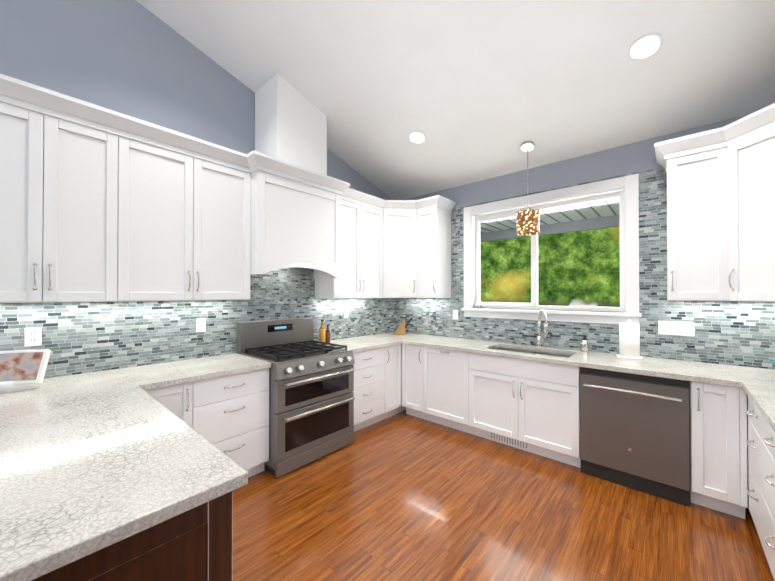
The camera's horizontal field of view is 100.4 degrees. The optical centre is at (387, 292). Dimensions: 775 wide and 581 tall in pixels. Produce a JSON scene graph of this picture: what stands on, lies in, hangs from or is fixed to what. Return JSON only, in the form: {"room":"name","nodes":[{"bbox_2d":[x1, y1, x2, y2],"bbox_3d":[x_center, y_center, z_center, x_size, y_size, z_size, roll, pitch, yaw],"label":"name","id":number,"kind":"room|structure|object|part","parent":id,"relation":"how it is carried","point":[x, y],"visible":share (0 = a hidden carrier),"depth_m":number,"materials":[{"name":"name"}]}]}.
{"room":"kitchen","nodes":[
{"label":"kitchen","id":0,"kind":"room"},
{"bbox_2d":[0,0,391,269],"bbox_3d":[-2.051,-0.878,2.471,0.120,4.728,6.640,0,-1,41],"label":"wall","id":1,"kind":"structure","parent":0,"point":[134,59],"depth_m":2.48,"materials":[{"name":"blue paint"}]},
{"bbox_2d":[0,97,131,302],"bbox_3d":[-2.122,-0.492,2.023,0.342,1.110,0.739,0,-1,41],"label":"upper cabinet","id":2,"kind":"object","parent":1,"relation":"attached to","point":[88,214],"depth_m":1.96,"materials":[{"name":"white wood"}]},
{"bbox_2d":[132,137,251,300],"bbox_3d":[-1.638,-0.488,2.570,0.342,1.110,0.960,0,-1,41],"label":"upper cabinet","id":3,"kind":"object","parent":1,"relation":"attached to","point":[190,215],"depth_m":2.45,"materials":[{"name":"white wood"}]},
{"bbox_2d":[0,268,395,378],"bbox_3d":[-1.307,-0.236,3.210,0.008,1.695,4.300,0,-1,41],"label":"wall tile","id":4,"kind":"structure","parent":1,"relation":"attached to","point":[82,337],"depth_m":2.64,"materials":[{"name":"tile"}]},
{"bbox_2d":[24,327,41,346],"bbox_3d":[-2.288,0.289,2.085,0.008,0.120,0.075,0,-1,41],"label":"electrical outlet","id":5,"kind":"object","parent":4,"relation":"attached to","point":[32,336],"visible":1,"depth_m":2.08,"materials":[{"name":"white plastic"}]},
{"bbox_2d":[196,318,205,331],"bbox_3d":[-1.632,0.289,2.826,0.008,0.120,0.075,0,-1,41],"label":"electrical outlet","id":6,"kind":"object","parent":4,"relation":"attached to","point":[200,324],"visible":1,"depth_m":2.82,"materials":[{"name":"white plastic"}]},
{"bbox_2d":[344,308,348,317],"bbox_3d":[-0.519,0.262,4.085,0.008,0.120,0.075,0,-1,41],"label":"electrical outlet","id":7,"kind":"object","parent":4,"relation":"attached to","point":[346,312],"visible":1,"depth_m":4.08,"materials":[{"name":"white plastic"}]},
{"bbox_2d":[252,73,327,176],"bbox_3d":[-0.971,-1.569,3.266,0.430,0.822,0.555,0,-1,41],"label":"hood chimney","id":8,"kind":"object","parent":1,"relation":"attached to","point":[289,127],"depth_m":3.07,"materials":[{"name":"white paint"}]},
{"bbox_2d":[240,73,343,278],"bbox_3d":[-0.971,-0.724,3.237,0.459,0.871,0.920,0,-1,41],"label":"range hood","id":9,"kind":"object","parent":1,"relation":"attached to","point":[297,219],"depth_m":3.00,"materials":[{"name":"white wood"}]},
{"bbox_2d":[313,197,383,298],"bbox_3d":[-0.412,-0.479,3.914,0.399,1.110,0.838,0,-1,41],"label":"upper cabinet","id":10,"kind":"object","parent":1,"relation":"attached to","point":[361,275],"depth_m":3.78,"materials":[{"name":"white wood"}]},
{"bbox_2d":[368,198,415,297],"bbox_3d":[0.146,-0.536,4.317,0.700,1.230,0.700,0,-1,41],"label":"upper cabinet","id":11,"kind":"object","parent":1,"relation":"attached to","point":[399,215],"depth_m":4.11,"materials":[{"name":"white wood"}]},
{"bbox_2d":[136,0,774,199],"bbox_3d":[-0.450,-2.336,1.105,4.340,2.030,6.700,0,-1,41],"label":"ceiling","id":12,"kind":"structure","parent":0,"point":[473,91],"depth_m":2.54,"materials":[{"name":"white paint"}]},
{"bbox_2d":[408,131,425,143],"bbox_3d":[0.315,-1.625,3.399,0.190,0.058,0.184,0,-1,41],"label":"recessed light","id":13,"kind":"object","parent":12,"relation":"in","point":[417,137],"visible":1,"depth_m":3.39,"materials":[{"name":"white plastic"}]},
{"bbox_2d":[517,141,539,235],"bbox_3d":[1.396,-1.029,3.214,0.210,0.901,0.210,0,-1,41],"label":"pendant light","id":14,"kind":"object","parent":12,"relation":"hanging from","point":[528,221],"visible":1,"depth_m":3.15,"materials":[{"name":"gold metal"}]},
{"bbox_2d":[627,33,663,60],"bbox_3d":[1.720,-1.634,2.157,0.190,0.058,0.184,0,-1,41],"label":"recessed light","id":15,"kind":"object","parent":12,"relation":"in","point":[646,46],"visible":1,"depth_m":2.15,"materials":[{"name":"white plastic"}]},
{"bbox_2d":[232,410,773,580],"bbox_3d":[-0.450,1.502,1.079,4.340,0.050,6.700,0,-1,41],"label":"floor","id":16,"kind":"structure","parent":0,"point":[402,496],"depth_m":2.08,"materials":[{"name":"brown wood"}]},
{"bbox_2d":[32,491,231,580],"bbox_3d":[-0.895,1.038,0.937,0.545,0.876,0.642,0,-1,41],"label":"base cabinet","id":17,"kind":"object","parent":16,"relation":"on","point":[194,544],"visible":0.19,"depth_m":0.86,"materials":[{"name":"brown wood"}]},
{"bbox_2d":[0,369,247,580],"bbox_3d":[-1.541,0.583,1.344,2.100,0.037,0.990,0,-1,41],"label":"countertop","id":18,"kind":"structure","parent":17,"relation":"on","point":[91,462],"depth_m":1.02,"materials":[{"name":"stone"}]},
{"bbox_2d":[0,349,50,392],"bbox_3d":[-2.172,0.455,1.874,0.236,0.223,0.301,0,-1,41],"label":"smart display","id":19,"kind":"object","parent":18,"relation":"on","point":[21,370],"visible":1,"depth_m":1.87,"materials":[{"name":"white plastic"}]},
{"bbox_2d":[145,381,196,431],"bbox_3d":[-1.685,1.048,2.293,0.638,0.876,0.340,0,-1,41],"label":"base cabinet","id":20,"kind":"object","parent":16,"relation":"on","point":[181,399],"depth_m":2.17,"materials":[{"name":"white wood"}]},
{"bbox_2d":[120,353,270,388],"bbox_3d":[-1.470,0.591,2.514,0.655,0.037,0.856,0,-1,41],"label":"countertop","id":21,"kind":"structure","parent":20,"relation":"on","point":[158,375],"depth_m":2.41,"materials":[{"name":"stone"}]},
{"bbox_2d":[197,368,268,477],"bbox_3d":[-1.404,1.050,2.610,0.638,0.876,0.624,0,-1,41],"label":"base cabinet","id":22,"kind":"object","parent":16,"relation":"on","point":[228,415],"depth_m":2.45,"materials":[{"name":"white wood"}]},
{"bbox_2d":[237,318,354,477],"bbox_3d":[-0.853,0.888,3.095,0.806,1.205,0.824,0,-1,41],"label":"range","id":23,"kind":"object","parent":16,"relation":"on","point":[311,401],"visible":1,"depth_m":2.88,"materials":[{"name":"metal"}]},
{"bbox_2d":[352,346,388,431],"bbox_3d":[-0.438,1.057,3.704,0.638,0.876,0.635,0,-1,41],"label":"base cabinet","id":24,"kind":"object","parent":16,"relation":"on","point":[371,373],"depth_m":3.52,"materials":[{"name":"white wood"}]},
{"bbox_2d":[316,336,399,351],"bbox_3d":[-0.359,0.600,3.771,0.655,0.037,0.828,0,-1,41],"label":"countertop","id":25,"kind":"structure","parent":24,"relation":"on","point":[360,343],"depth_m":3.71,"materials":[{"name":"stone"}]},
{"bbox_2d":[319,319,325,343],"bbox_3d":[-0.730,0.444,3.623,0.068,0.269,0.070,0,-1,41],"label":"oil bottle","id":26,"kind":"object","parent":25,"relation":"on","point":[322,333],"visible":0.94,"depth_m":3.60,"materials":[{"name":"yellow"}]},
{"bbox_2d":[326,325,329,342],"bbox_3d":[-0.685,0.479,3.703,0.058,0.199,0.060,0,-1,41],"label":"oil bottle","id":27,"kind":"object","parent":25,"relation":"on","point":[327,335],"visible":0.96,"depth_m":3.68,"materials":[{"name":"brown glass"}]},
{"bbox_2d":[389,344,404,416],"bbox_3d":[-0.169,1.059,4.007,0.638,0.876,0.296,0,-1,41],"label":"base cabinet","id":28,"kind":"object","parent":16,"relation":"on","point":[395,351],"depth_m":3.85,"materials":[{"name":"white wood"}]},
{"bbox_2d":[402,344,425,419],"bbox_3d":[0.524,1.059,4.022,0.376,0.876,0.638,0,-1,41],"label":"base cabinet","id":29,"kind":"object","parent":16,"relation":"on","point":[413,356],"depth_m":3.81,"materials":[{"name":"white wood"}]},
{"bbox_2d":[426,347,501,435],"bbox_3d":[0.833,1.057,3.748,0.689,0.876,0.638,0,-1,41],"label":"base cabinet","id":30,"kind":"object","parent":16,"relation":"on","point":[464,389],"depth_m":3.38,"materials":[{"name":"white wood"}]},
{"bbox_2d":[364,309,774,387],"bbox_3d":[1.420,0.482,3.200,4.077,0.607,0.672,0,-1,41],"label":"countertop","id":31,"kind":"structure","parent":30,"relation":"on","point":[702,372],"depth_m":2.70,"materials":[{"name":"stone"}]},
{"bbox_2d":[394,317,411,334],"bbox_3d":[0.220,0.463,4.428,0.246,0.240,0.090,0,0,-4],"label":"knife block","id":32,"kind":"object","parent":31,"relation":"on","point":[400,330],"visible":1,"depth_m":4.38,"materials":[{"name":"brown wood"}]},
{"bbox_2d":[495,347,571,357],"bbox_3d":[1.416,0.701,3.225,0.779,0.170,0.399,0,-1,41],"label":"sink","id":33,"kind":"object","parent":31,"relation":"in","point":[516,349],"depth_m":3.35,"materials":[{"name":"metal"}]},
{"bbox_2d":[536,309,547,346],"bbox_3d":[1.594,0.378,3.329,0.156,0.398,0.216,0,-1,41],"label":"faucet","id":34,"kind":"object","parent":31,"relation":"on","point":[539,340],"depth_m":3.38,"materials":[{"name":"silver metal"}]},
{"bbox_2d":[579,334,587,351],"bbox_3d":[1.891,0.492,3.113,0.074,0.165,0.056,0,-1,41],"label":"soap dispenser","id":35,"kind":"object","parent":31,"relation":"on","point":[584,344],"visible":1,"depth_m":3.09,"materials":[{"name":"silver metal"}]},
{"bbox_2d":[616,320,642,359],"bbox_3d":[2.114,0.408,2.823,0.190,0.329,0.190,0,-1,41],"label":"paper towel","id":36,"kind":"object","parent":31,"relation":"on","point":[629,339],"visible":1,"depth_m":2.77,"materials":[{"name":"white paper"}]},
{"bbox_2d":[579,367,689,506],"bbox_3d":[2.013,1.051,2.644,0.662,0.873,0.692,0,-1,41],"label":"dishwasher","id":37,"kind":"object","parent":16,"relation":"on","point":[634,431],"visible":0.98,"depth_m":2.40,"materials":[{"name":"grey metal"}]},
{"bbox_2d":[690,381,747,518],"bbox_3d":[2.391,1.048,2.370,0.261,0.876,0.638,0,-1,41],"label":"base cabinet","id":38,"kind":"object","parent":16,"relation":"on","point":[718,415],"depth_m":2.14,"materials":[{"name":"white wood"}]},
{"bbox_2d":[746,397,774,580],"bbox_3d":[2.201,1.042,1.471,0.636,0.876,0.956,0,-1,41],"label":"base cabinet","id":39,"kind":"object","parent":16,"relation":"on","point":[761,459],"visible":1,"depth_m":1.62,"materials":[{"name":"white wood"}]},
{"bbox_2d":[740,381,774,431],"bbox_3d":[1.645,0.580,0.872,0.656,0.037,2.515,0,-1,41],"label":"countertop","id":40,"kind":"structure","parent":39,"relation":"on","point":[762,394],"depth_m":1.75,"materials":[{"name":"stone"}]},
{"bbox_2d":[405,114,748,485],"bbox_3d":[1.710,0.068,3.531,4.100,2.850,0.180,0,-1,41],"label":"wall","id":41,"kind":"structure","parent":0,"point":[639,156],"depth_m":3.28,"materials":[{"name":"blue paint"}]},
{"bbox_2d":[416,196,451,297],"bbox_3d":[0.564,-0.537,4.148,0.348,1.230,0.399,0,-1,41],"label":"upper cabinet","id":42,"kind":"object","parent":41,"relation":"attached to","point":[433,226],"depth_m":4.04,"materials":[{"name":"white wood"}]},
{"bbox_2d":[462,174,640,323],"bbox_3d":[1.663,-0.379,3.541,1.770,1.365,0.230,0,-1,41],"label":"window","id":43,"kind":"structure","parent":41,"relation":"in","point":[629,184],"depth_m":3.34,"materials":[{"name":"white wood"}]},
{"bbox_2d":[475,301,485,307],"bbox_3d":[1.145,0.151,3.963,0.137,0.090,0.028,0,-1,41],"label":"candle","id":44,"kind":"object","parent":43,"relation":"on","point":[480,304],"visible":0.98,"depth_m":3.96,"materials":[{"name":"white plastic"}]},
{"bbox_3d":[1.690,-0.380,3.571,1.526,1.148,0.060,0,-1,41],"label":"window sash","id":45,"kind":"part","parent":43,"relation":"part of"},
{"bbox_2d":[396,167,774,369],"bbox_3d":[1.658,-0.235,3.452,4.069,1.695,0.007,0,-1,41],"label":"wall tile","id":46,"kind":"structure","parent":41,"relation":"attached to","point":[737,333],"depth_m":2.86,"materials":[{"name":"tile"}]},
{"bbox_2d":[453,310,457,318],"bbox_3d":[0.870,0.287,4.135,0.075,0.120,0.008,0,-1,41],"label":"electrical outlet","id":47,"kind":"object","parent":46,"relation":"attached to","point":[455,314],"visible":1,"depth_m":4.13,"materials":[{"name":"white plastic"}]},
{"bbox_2d":[658,321,694,336],"bbox_3d":[2.447,0.308,2.739,0.228,0.120,0.008,0,-1,41],"label":"light switch","id":48,"kind":"object","parent":46,"relation":"attached to","point":[679,328],"visible":1,"depth_m":2.73,"materials":[{"name":"white plastic"}]},
{"bbox_3d":[1.110,-0.897,-0.325,0.120,4.728,6.640,0,-1,41],"label":"wall","id":49,"kind":"structure","parent":0,"visible":0},
{"bbox_2d":[662,129,717,300],"bbox_3d":[2.421,-0.549,2.506,0.378,1.230,0.399,0,-1,41],"label":"upper cabinet","id":50,"kind":"object","parent":49,"relation":"attached to","point":[692,200],"depth_m":2.44,"materials":[{"name":"white wood"}]},
{"bbox_2d":[714,103,774,301],"bbox_3d":[2.653,-0.551,2.077,0.734,1.230,0.735,0,-1,41],"label":"upper cabinet","id":51,"kind":"object","parent":49,"relation":"attached to","point":[721,224],"depth_m":2.19,"materials":[{"name":"white wood"}]},
{"label":"outside","id":52,"kind":"structure","parent":0,"visible":0},
{"bbox_2d":[480,227,619,306],"bbox_3d":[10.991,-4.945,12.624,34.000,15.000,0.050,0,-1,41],"label":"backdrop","id":53,"kind":"structure","parent":52,"point":[578,268],"depth_m":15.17,"materials":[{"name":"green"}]},
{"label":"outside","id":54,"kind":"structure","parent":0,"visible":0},
{"bbox_2d":[480,198,618,241],"bbox_3d":[5.950,0.436,8.322,10.100,2.780,12.620,0,-1,41],"label":"porch","id":55,"kind":"object","parent":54,"point":[591,215],"visible":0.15,"depth_m":3.97,"materials":[{"name":"white"}]}
]}

